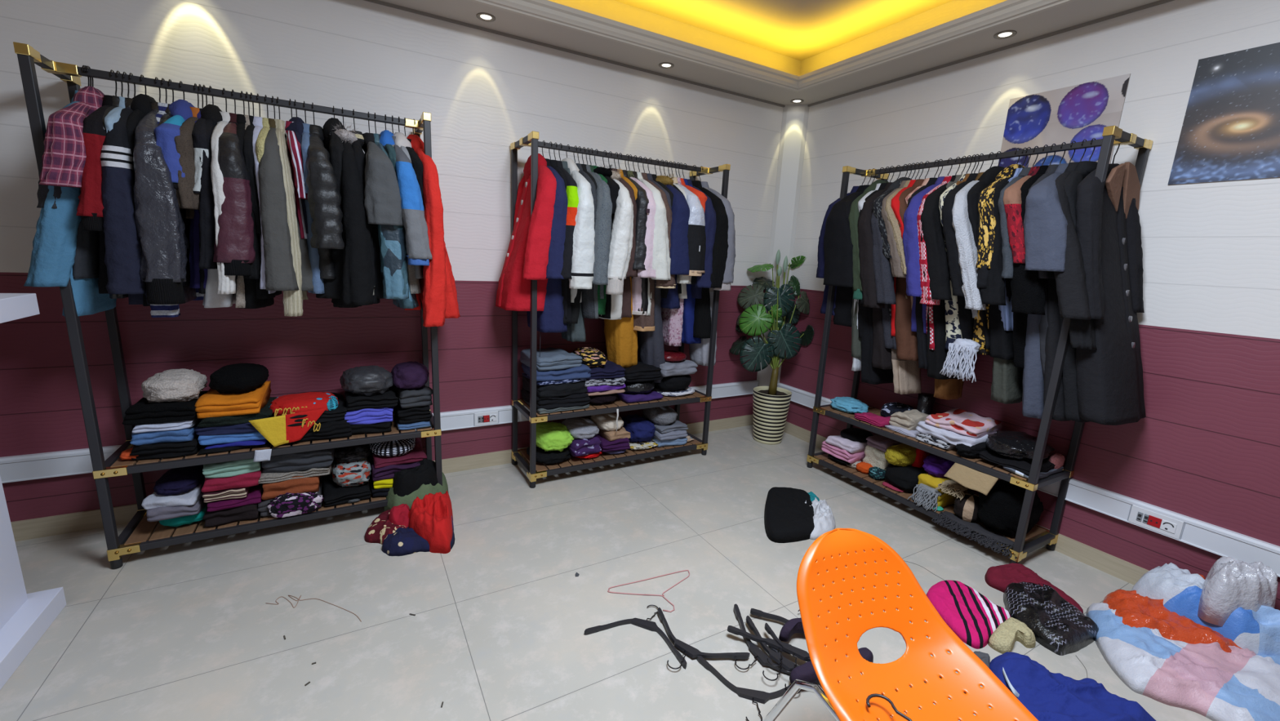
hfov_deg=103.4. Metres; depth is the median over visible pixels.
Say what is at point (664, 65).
recessed light
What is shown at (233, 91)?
clothes hanger
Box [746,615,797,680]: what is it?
hanger
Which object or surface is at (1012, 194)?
jacket
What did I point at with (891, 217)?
cardigan
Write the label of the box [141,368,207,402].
jumper
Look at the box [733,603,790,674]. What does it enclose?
hanger
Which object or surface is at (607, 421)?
pillowcase
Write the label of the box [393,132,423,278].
hoodie
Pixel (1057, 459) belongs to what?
bundle
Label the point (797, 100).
recessed light
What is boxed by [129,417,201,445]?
jeans
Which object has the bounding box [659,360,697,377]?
blouse
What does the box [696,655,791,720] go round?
hanger
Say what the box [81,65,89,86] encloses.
clothes hanger
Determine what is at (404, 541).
dress
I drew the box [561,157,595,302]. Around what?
coat
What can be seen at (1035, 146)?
clothes hanger
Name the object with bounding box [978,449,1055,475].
cloak
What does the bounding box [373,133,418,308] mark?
windbreaker
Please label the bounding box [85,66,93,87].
clothes hanger
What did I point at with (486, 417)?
socket
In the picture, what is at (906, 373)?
jacket
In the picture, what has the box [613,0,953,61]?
ceiling
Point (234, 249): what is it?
puffer jacket
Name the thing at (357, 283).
coat
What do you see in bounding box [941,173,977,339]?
coat
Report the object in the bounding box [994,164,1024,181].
hood
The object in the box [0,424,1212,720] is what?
floor
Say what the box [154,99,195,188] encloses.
jacket
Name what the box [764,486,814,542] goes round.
trousers
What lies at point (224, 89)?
clothes hanger
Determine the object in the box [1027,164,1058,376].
coat
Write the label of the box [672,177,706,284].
jacket
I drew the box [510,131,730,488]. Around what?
clothes rack
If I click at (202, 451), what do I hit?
shorts
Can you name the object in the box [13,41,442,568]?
clothes rack
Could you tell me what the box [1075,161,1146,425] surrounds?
coat
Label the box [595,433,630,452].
trousers
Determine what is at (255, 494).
blouse
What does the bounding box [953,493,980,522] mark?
scarf
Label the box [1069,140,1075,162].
clothes hanger
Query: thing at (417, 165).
sweatshirt
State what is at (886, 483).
scarf
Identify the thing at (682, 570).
wire hanger
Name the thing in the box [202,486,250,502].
blouse
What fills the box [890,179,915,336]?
coat
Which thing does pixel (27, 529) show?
baseboard
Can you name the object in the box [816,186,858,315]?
coat
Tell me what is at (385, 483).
shirt
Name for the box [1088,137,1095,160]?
clothes hanger
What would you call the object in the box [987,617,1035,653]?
beige cuff
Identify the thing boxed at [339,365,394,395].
padded jacket
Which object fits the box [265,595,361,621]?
thread
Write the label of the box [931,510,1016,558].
fringed shawl
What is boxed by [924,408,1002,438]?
shirt
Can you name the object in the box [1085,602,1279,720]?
blanket
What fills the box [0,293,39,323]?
countertop
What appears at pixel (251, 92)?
clothes hanger
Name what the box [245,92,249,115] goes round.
clothes hanger
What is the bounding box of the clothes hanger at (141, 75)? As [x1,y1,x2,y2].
[140,74,146,94]
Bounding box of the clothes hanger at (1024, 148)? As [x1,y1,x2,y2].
[1021,147,1026,168]
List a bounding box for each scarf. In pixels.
[202,502,260,526]
[266,491,324,517]
[571,346,607,368]
[652,386,694,395]
[882,480,904,491]
[906,483,944,511]
[934,479,968,500]
[939,337,981,382]
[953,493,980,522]
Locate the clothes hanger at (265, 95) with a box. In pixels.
[265,94,268,118]
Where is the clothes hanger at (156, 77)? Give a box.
[155,76,160,102]
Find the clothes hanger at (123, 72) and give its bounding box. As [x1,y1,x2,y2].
[122,71,128,97]
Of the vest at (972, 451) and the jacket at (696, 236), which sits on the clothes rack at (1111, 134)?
the vest at (972, 451)
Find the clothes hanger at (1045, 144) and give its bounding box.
[1041,144,1048,165]
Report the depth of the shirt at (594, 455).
3.24 m
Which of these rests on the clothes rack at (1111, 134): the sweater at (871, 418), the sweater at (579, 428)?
the sweater at (871, 418)
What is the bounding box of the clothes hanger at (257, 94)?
[257,93,260,116]
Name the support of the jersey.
hanging from the clothes hanger
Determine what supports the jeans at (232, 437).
on the shirt at (250, 442)
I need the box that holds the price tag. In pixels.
[253,448,271,462]
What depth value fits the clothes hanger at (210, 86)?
2.14 m
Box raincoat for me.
[661,177,685,346]
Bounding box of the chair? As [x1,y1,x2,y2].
[763,528,1038,720]
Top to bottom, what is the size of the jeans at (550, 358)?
0.092 m
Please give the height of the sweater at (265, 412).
0.060 m
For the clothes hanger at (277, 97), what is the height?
0.243 m
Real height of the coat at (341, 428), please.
0.102 m
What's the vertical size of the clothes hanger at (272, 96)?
0.243 m
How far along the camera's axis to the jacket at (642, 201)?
2.92 m
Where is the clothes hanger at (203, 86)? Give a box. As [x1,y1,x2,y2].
[202,84,207,105]
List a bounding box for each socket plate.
[474,410,498,426]
[1128,504,1184,539]
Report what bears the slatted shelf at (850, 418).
attached to the clothes rack at (1111, 134)
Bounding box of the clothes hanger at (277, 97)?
[276,97,279,119]
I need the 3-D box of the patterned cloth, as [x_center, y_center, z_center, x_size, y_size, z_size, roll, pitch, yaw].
[-0.019,0.564,3.553,0.282,0.040,0.299,-4,13,-30]
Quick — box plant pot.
[752,386,791,444]
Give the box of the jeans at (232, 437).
[198,431,266,444]
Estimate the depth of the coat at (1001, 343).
2.37 m
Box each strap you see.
[778,617,804,641]
[789,661,818,683]
[857,647,873,662]
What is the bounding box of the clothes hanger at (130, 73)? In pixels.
[128,72,135,97]
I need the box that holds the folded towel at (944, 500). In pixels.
[917,472,968,506]
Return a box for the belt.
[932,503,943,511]
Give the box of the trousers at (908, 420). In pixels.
[888,408,928,430]
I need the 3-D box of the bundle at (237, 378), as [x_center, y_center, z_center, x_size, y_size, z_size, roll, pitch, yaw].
[-1.856,0.078,2.347,0.207,0.109,0.291,-3,13,-26]
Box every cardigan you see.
[370,437,426,468]
[383,472,448,511]
[394,403,431,423]
[526,446,570,464]
[575,163,596,318]
[597,426,631,440]
[621,413,655,442]
[866,433,902,452]
[884,180,910,298]
[884,443,916,466]
[951,172,986,318]
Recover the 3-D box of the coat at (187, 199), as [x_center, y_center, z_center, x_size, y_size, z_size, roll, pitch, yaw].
[-1.839,-0.813,2.108,0.110,0.442,0.505,-3,13,-26]
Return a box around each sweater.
[122,391,207,425]
[150,102,204,317]
[196,396,277,426]
[257,461,333,483]
[274,119,308,316]
[368,453,420,480]
[408,489,453,553]
[561,417,599,438]
[593,165,607,314]
[653,374,691,391]
[821,440,865,463]
[854,412,890,426]
[926,579,1012,648]
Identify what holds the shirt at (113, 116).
hanging from the clothes hanger at (123, 72)
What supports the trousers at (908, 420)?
on the shirt at (913, 433)
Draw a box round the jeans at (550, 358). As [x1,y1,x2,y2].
[520,346,582,370]
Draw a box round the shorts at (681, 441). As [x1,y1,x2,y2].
[652,436,687,447]
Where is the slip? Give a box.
[585,388,625,395]
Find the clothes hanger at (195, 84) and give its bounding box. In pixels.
[194,83,199,108]
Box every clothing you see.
[989,651,1155,720]
[1003,581,1098,655]
[1102,588,1240,652]
[1131,562,1279,656]
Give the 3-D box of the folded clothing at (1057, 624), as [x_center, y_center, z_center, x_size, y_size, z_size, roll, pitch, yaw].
[1.678,1.029,2.085,0.307,0.084,0.391,2,12,-3]
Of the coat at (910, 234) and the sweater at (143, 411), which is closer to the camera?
the sweater at (143, 411)
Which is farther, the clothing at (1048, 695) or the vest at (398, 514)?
the vest at (398, 514)
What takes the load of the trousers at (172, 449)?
on the clothes rack at (134, 538)
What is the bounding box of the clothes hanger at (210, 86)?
[208,85,213,105]
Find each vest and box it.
[146,496,205,521]
[388,503,410,527]
[633,171,648,313]
[955,441,989,457]
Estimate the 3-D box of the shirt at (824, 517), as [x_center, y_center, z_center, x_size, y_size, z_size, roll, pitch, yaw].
[0.986,0.841,2.796,0.187,0.096,0.434,5,12,12]
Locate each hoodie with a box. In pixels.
[202,111,236,307]
[379,129,395,173]
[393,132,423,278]
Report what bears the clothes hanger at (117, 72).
hanging from the clothes rack at (134, 538)
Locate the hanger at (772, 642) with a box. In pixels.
[727,625,810,666]
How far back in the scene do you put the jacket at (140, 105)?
1.94 m
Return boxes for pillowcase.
[591,413,623,431]
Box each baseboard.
[10,413,753,541]
[783,421,1148,584]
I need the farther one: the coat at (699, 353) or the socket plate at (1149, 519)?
the coat at (699, 353)
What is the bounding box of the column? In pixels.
[756,104,808,386]
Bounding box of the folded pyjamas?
[1002,466,1063,479]
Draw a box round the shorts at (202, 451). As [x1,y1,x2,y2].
[197,440,271,454]
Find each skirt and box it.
[364,509,406,544]
[623,359,662,382]
[884,463,926,492]
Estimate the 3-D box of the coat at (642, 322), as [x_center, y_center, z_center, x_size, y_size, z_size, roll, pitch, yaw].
[0.027,-0.685,3.245,0.189,0.973,0.519,-6,14,-35]
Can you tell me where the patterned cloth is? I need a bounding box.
[628,438,657,449]
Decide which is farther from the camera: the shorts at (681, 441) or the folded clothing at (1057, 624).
the shorts at (681, 441)
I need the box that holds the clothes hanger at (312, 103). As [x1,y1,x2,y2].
[311,102,315,124]
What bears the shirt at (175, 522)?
on the clothes rack at (134, 538)
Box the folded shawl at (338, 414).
[275,391,346,426]
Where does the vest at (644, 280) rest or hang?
hanging from the clothes hanger
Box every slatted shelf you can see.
[110,412,431,466]
[124,478,386,544]
[519,389,704,415]
[520,437,700,471]
[815,453,1046,542]
[822,405,1028,479]
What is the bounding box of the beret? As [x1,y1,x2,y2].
[840,427,873,442]
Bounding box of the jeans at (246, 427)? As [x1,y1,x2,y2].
[195,422,257,435]
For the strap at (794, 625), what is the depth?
1.88 m
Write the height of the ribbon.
0.151 m
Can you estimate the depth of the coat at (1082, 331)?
2.21 m
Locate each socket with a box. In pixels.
[483,414,489,422]
[488,413,496,421]
[1146,515,1162,528]
[1160,519,1177,533]
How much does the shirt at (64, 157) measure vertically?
0.480 m
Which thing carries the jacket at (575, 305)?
hanging from the clothes hanger
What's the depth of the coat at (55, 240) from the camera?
1.83 m
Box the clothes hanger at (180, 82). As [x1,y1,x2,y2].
[179,80,184,100]
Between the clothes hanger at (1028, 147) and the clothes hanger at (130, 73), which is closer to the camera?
the clothes hanger at (130, 73)
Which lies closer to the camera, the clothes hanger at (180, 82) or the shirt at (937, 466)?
the clothes hanger at (180, 82)
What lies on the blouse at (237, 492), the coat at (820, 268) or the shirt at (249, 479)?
the shirt at (249, 479)
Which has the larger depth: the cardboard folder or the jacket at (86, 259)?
the cardboard folder
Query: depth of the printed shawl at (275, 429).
2.36 m
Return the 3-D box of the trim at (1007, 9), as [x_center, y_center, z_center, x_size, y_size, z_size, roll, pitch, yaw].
[-0.144,-1.147,-0.475,6.200,0.078,5.900,-4,13,-29]
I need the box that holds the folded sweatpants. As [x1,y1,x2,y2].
[257,475,323,516]
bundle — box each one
[208,363,268,393]
[846,461,861,468]
[856,461,872,473]
[1048,453,1064,468]
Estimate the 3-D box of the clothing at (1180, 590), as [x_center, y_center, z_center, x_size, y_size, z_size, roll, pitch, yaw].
[2.292,1.004,1.977,0.277,0.235,0.542,-4,13,-29]
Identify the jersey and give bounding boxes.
[284,120,307,239]
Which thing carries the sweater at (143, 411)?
on the shirt at (174, 425)
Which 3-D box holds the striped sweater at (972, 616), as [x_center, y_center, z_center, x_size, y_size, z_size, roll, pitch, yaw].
[1.347,1.025,2.107,0.350,0.051,0.303,-4,13,-29]
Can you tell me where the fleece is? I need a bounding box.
[195,380,271,417]
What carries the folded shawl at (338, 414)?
on the coat at (341, 428)
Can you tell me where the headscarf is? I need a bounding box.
[868,466,885,479]
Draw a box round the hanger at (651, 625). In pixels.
[584,604,686,668]
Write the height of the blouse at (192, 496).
0.056 m
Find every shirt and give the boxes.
[39,86,104,187]
[103,96,124,132]
[132,417,198,432]
[159,502,208,526]
[201,461,262,492]
[202,447,261,477]
[204,439,267,448]
[252,115,275,293]
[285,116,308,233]
[373,477,393,488]
[392,385,432,408]
[523,399,589,413]
[536,421,573,451]
[566,435,601,456]
[568,451,602,457]
[640,415,688,432]
[653,429,688,439]
[804,497,835,539]
[825,435,867,453]
[830,396,869,413]
[851,183,880,370]
[880,401,913,417]
[884,424,919,437]
[915,421,996,446]
[915,432,955,449]
[922,454,955,477]
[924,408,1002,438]
[998,168,1022,330]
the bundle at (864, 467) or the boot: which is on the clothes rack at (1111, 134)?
the bundle at (864, 467)
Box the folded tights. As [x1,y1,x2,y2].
[322,471,371,506]
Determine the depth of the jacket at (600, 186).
2.80 m
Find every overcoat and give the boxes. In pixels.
[636,173,671,382]
[844,184,869,337]
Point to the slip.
(621, 390)
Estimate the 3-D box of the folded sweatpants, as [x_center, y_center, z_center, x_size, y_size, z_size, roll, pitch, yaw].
[-1.743,0.659,2.542,0.254,0.098,0.313,-4,13,-29]
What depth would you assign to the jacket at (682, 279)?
3.18 m
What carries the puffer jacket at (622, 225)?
hanging from the clothes hanger
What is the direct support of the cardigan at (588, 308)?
hanging from the clothes hanger
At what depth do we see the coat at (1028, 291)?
2.26 m
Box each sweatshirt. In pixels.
[344,405,394,424]
[405,137,423,200]
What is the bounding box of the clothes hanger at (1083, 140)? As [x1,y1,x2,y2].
[1080,139,1087,161]
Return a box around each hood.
[72,86,104,112]
[130,93,155,114]
[168,99,195,119]
[200,104,222,124]
[285,116,304,138]
[322,117,345,151]
[379,129,394,148]
[393,132,411,147]
[406,134,423,150]
[523,153,546,179]
[561,157,579,173]
[863,179,888,192]
[887,177,911,189]
[977,166,1004,186]
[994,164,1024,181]
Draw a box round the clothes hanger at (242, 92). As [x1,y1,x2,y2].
[240,90,244,115]
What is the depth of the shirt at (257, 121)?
2.09 m
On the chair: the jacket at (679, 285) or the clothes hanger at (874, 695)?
the clothes hanger at (874, 695)
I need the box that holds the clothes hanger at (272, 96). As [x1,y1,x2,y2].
[271,96,275,119]
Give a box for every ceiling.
[378,0,1159,105]
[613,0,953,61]
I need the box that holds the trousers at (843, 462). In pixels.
[827,453,855,466]
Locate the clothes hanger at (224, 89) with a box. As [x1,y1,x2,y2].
[222,88,226,111]
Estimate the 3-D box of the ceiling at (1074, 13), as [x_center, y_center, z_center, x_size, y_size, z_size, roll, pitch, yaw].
[-0.044,-1.173,-0.247,6.600,0.030,6.200,-4,13,-29]
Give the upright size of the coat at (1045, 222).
1.155 m
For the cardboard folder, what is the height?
0.108 m
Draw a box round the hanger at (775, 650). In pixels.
[768,644,820,693]
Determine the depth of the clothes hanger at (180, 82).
2.07 m
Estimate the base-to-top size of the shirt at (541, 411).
0.041 m
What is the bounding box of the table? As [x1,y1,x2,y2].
[0,293,66,689]
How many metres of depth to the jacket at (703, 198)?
3.12 m
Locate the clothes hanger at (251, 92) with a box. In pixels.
[250,92,253,115]
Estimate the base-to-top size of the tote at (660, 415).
0.112 m
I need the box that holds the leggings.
[350,421,391,434]
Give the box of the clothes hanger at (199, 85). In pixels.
[198,84,203,108]
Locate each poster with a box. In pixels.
[998,73,1130,168]
[1168,42,1279,185]
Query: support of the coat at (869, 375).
hanging from the clothes hanger
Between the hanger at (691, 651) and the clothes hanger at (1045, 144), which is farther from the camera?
the clothes hanger at (1045, 144)
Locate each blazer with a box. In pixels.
[550,160,571,323]
[990,167,1031,404]
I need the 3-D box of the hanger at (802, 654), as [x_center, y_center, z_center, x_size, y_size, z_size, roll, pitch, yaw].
[0.554,1.036,1.776,0.288,0.014,0.184,10,14,30]
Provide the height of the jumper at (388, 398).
0.074 m
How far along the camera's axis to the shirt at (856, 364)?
3.15 m
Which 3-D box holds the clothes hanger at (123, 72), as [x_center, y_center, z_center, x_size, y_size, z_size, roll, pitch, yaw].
[-2.026,-1.013,2.008,0.010,0.243,0.396,-4,14,-30]
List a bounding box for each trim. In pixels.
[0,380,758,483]
[363,0,1174,107]
[466,0,1077,92]
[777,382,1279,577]
[1127,504,1185,539]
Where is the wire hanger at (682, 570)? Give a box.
[607,569,689,612]
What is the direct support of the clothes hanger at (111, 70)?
hanging from the clothes rack at (134, 538)
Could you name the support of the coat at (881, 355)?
hanging from the clothes hanger
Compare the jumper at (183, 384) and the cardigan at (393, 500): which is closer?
the jumper at (183, 384)
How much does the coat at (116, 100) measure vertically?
0.763 m
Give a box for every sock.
[119,447,137,459]
[973,650,990,667]
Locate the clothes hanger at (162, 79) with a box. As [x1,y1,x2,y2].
[161,78,167,103]
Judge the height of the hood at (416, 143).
0.173 m
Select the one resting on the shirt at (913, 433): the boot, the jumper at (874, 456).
the boot
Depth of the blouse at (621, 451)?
3.33 m
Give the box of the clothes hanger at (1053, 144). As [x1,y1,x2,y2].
[1049,143,1056,164]
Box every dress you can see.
[369,430,415,456]
[382,526,454,555]
[938,173,965,350]
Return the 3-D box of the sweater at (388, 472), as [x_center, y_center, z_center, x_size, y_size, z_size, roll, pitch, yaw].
[-1.338,0.548,2.762,0.251,0.080,0.319,-5,14,-33]
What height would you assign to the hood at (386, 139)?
0.173 m
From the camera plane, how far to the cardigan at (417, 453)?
2.66 m
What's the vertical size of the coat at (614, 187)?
0.901 m
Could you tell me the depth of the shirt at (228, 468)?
2.28 m
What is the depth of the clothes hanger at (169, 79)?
2.07 m
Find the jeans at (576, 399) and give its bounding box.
[520,387,591,409]
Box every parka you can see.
[315,117,345,298]
[655,173,689,308]
[848,179,888,358]
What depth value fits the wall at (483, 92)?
2.65 m
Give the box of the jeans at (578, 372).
[521,362,591,381]
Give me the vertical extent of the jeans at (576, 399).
0.088 m
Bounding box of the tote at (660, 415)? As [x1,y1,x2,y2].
[642,405,677,425]
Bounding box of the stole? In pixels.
[588,393,617,404]
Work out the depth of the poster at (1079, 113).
2.49 m
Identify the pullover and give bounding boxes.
[235,115,249,307]
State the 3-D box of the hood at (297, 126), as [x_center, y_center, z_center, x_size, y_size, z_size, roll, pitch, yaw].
[-1.557,-1.008,2.300,0.109,0.173,0.270,-4,14,-30]
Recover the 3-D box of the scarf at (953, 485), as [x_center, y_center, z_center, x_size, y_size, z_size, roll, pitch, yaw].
[1.707,0.694,2.742,0.135,0.051,0.147,-4,13,-29]
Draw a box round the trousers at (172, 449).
[129,434,203,459]
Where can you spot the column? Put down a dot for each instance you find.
(795, 117)
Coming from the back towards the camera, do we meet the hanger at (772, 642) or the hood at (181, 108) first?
the hood at (181, 108)
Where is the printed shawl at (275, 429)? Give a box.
[248,391,338,446]
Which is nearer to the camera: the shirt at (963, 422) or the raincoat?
the shirt at (963, 422)
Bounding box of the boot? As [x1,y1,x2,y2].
[916,392,935,414]
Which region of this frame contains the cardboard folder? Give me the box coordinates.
[943,462,998,495]
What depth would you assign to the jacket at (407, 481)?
2.62 m
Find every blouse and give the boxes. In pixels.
[141,478,204,509]
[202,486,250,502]
[207,483,262,511]
[331,455,371,486]
[333,444,371,462]
[521,372,586,385]
[585,377,626,386]
[586,360,625,379]
[586,383,626,392]
[605,449,626,453]
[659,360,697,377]
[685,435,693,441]
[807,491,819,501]
[872,181,902,318]
[967,166,1004,348]
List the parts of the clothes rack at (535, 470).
post, rail, rail, rail, post, hanging rail, shelf rail, shelf rail, post, rail, rail, rail, post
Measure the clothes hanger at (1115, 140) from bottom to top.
0.243 m
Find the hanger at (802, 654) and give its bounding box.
[764,622,809,672]
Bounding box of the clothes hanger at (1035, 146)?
[1032,146,1038,166]
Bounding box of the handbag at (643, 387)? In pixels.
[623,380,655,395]
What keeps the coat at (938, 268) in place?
hanging from the clothes hanger
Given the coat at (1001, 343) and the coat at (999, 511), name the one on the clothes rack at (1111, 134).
the coat at (999, 511)
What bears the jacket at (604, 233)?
hanging from the clothes hanger
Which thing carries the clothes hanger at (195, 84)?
hanging from the clothes rack at (134, 538)
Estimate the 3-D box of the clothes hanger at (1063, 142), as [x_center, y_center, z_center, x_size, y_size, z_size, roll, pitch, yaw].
[1.951,-0.888,2.356,0.396,0.243,0.010,-4,13,-29]
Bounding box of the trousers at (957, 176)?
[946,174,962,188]
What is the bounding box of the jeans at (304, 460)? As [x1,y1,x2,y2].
[262,438,335,472]
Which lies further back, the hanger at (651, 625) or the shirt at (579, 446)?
the shirt at (579, 446)
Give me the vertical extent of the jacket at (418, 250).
0.738 m
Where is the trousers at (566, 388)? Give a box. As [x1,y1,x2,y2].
[522,375,587,397]
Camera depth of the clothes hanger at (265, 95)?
2.23 m
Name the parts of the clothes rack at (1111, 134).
rail, post, post, rail, shelf rail, shelf rail, hanging rail, rail, rail, post, post, rail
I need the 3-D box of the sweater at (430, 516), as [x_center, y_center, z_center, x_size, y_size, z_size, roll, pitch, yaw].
[-1.020,0.773,2.492,0.232,0.158,0.431,-4,13,-29]
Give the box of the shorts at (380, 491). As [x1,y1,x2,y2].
[369,474,389,497]
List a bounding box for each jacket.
[36,159,99,279]
[75,94,112,293]
[100,97,149,304]
[125,93,155,306]
[133,101,196,304]
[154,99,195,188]
[158,103,190,285]
[189,111,207,288]
[191,108,208,293]
[198,104,222,269]
[213,112,255,279]
[243,115,281,298]
[255,117,270,163]
[301,123,324,293]
[305,124,344,279]
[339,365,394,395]
[349,130,380,303]
[391,136,432,293]
[392,457,438,496]
[556,160,578,318]
[570,164,597,323]
[586,164,603,318]
[589,164,612,298]
[598,165,633,319]
[622,169,648,278]
[626,170,656,315]
[636,172,671,315]
[671,177,691,298]
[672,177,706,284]
[672,184,683,293]
[680,177,706,211]
[687,179,716,298]
[691,180,728,338]
[880,180,921,394]
[905,177,929,308]
[907,177,937,368]
[916,175,951,350]
[1003,166,1039,263]
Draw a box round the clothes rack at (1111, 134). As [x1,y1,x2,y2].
[806,125,1152,563]
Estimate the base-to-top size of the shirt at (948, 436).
0.076 m
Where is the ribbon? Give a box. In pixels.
[616,408,618,431]
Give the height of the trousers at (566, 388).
0.092 m
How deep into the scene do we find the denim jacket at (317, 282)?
2.24 m
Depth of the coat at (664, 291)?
3.14 m
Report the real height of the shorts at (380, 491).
0.060 m
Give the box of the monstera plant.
[728,249,813,395]
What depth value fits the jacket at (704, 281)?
3.18 m
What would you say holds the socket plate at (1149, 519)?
attached to the wall at (1206, 447)
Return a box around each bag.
[986,430,1054,462]
[1197,555,1278,626]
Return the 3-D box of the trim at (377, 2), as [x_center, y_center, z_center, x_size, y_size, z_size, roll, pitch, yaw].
[-0.045,-1.152,-0.243,6.400,0.014,6.200,-4,13,-29]
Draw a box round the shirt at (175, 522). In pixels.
[159,502,208,526]
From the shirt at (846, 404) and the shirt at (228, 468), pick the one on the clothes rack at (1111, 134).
the shirt at (846, 404)
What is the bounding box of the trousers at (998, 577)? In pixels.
[984,562,1083,613]
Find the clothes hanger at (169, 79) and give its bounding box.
[168,79,173,102]
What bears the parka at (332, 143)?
hanging from the clothes hanger
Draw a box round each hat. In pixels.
[391,360,429,390]
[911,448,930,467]
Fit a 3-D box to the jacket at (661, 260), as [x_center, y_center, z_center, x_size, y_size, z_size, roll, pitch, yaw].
[-0.002,-0.729,3.199,0.164,0.872,0.550,-5,14,-33]
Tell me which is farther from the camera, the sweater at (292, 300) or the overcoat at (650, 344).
the overcoat at (650, 344)
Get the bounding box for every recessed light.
[476,13,495,22]
[658,62,674,68]
[790,98,804,103]
[993,30,1017,39]
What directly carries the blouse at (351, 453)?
on the floral blouse at (354, 473)
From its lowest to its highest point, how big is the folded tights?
0.078 m
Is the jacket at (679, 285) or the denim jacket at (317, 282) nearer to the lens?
the denim jacket at (317, 282)
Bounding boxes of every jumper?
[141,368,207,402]
[261,475,320,500]
[344,386,398,410]
[862,444,889,470]
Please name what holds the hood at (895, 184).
attached to the coat at (884, 280)
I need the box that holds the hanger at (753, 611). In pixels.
[750,608,835,641]
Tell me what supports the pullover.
hanging from the clothes hanger at (233, 91)
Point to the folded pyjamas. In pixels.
(1043, 474)
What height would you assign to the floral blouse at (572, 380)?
0.037 m
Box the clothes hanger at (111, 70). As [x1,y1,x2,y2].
[110,69,116,96]
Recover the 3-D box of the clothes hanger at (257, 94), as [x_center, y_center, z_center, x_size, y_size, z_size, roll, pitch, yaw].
[-1.663,-1.038,2.217,0.010,0.243,0.396,-4,14,-30]
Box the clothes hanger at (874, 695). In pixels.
[866,693,912,720]
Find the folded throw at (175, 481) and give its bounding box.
[152,464,204,495]
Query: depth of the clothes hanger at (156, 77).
2.05 m
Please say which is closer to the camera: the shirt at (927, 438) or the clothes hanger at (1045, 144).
the clothes hanger at (1045, 144)
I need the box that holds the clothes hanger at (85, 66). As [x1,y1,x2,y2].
[84,65,91,86]
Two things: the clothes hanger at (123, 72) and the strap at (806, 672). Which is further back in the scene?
the clothes hanger at (123, 72)
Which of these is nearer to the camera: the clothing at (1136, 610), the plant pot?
the clothing at (1136, 610)
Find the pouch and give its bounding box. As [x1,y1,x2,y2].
[664,350,686,362]
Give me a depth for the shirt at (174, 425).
2.13 m
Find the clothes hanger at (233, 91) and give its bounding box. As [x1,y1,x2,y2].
[231,89,235,113]
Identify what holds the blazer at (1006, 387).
hanging from the clothes rack at (1111, 134)
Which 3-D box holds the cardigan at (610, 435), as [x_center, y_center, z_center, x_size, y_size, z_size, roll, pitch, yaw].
[-0.207,0.461,3.424,0.166,0.070,0.313,-5,14,-32]
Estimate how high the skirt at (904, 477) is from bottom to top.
0.141 m
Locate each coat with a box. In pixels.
[23,90,116,316]
[102,95,128,298]
[173,106,199,218]
[235,114,274,308]
[257,118,313,290]
[288,418,351,443]
[331,122,374,307]
[362,132,403,298]
[404,134,460,327]
[495,153,556,311]
[526,158,568,332]
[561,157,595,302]
[593,164,619,318]
[604,168,638,367]
[608,168,638,317]
[633,173,676,331]
[651,173,673,297]
[681,178,701,343]
[688,181,735,365]
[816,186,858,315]
[822,185,863,326]
[857,182,893,369]
[857,182,893,384]
[870,177,911,349]
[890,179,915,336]
[894,178,924,360]
[902,176,944,333]
[920,175,968,379]
[933,173,969,399]
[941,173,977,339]
[972,164,1024,355]
[977,168,1016,359]
[977,479,1043,537]
[1010,165,1048,368]
[1022,163,1068,418]
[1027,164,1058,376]
[1043,162,1090,421]
[1058,160,1097,422]
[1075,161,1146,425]
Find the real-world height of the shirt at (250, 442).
0.033 m
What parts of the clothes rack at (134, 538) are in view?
rail, post, post, rail, rail, hanging rail, shelf rail, shelf rail, rail, post, rail, post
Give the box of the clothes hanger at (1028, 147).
[1025,146,1031,167]
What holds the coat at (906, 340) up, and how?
hanging from the clothes hanger
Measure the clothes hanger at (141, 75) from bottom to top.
0.243 m
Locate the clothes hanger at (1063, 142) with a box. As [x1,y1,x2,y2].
[1059,142,1066,164]
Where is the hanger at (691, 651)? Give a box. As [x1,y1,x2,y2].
[657,607,750,669]
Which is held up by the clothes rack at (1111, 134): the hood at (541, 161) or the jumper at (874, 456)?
the jumper at (874, 456)
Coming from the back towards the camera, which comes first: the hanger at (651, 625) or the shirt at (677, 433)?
the shirt at (677, 433)
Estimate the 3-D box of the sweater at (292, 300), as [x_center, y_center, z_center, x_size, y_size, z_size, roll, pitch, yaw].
[-1.597,-0.643,2.296,0.093,0.830,0.498,-4,14,-31]
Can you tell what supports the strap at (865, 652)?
on the floor
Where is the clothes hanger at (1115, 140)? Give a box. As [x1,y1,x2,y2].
[1112,140,1119,163]
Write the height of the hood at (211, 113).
0.173 m
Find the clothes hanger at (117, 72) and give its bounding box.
[115,71,123,97]
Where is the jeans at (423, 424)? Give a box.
[393,409,431,429]
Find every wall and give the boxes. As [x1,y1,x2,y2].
[0,0,800,521]
[779,0,1279,609]
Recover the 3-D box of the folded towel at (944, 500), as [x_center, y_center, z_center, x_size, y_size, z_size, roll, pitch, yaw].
[1.730,0.724,2.898,0.270,0.164,0.145,-2,13,-24]

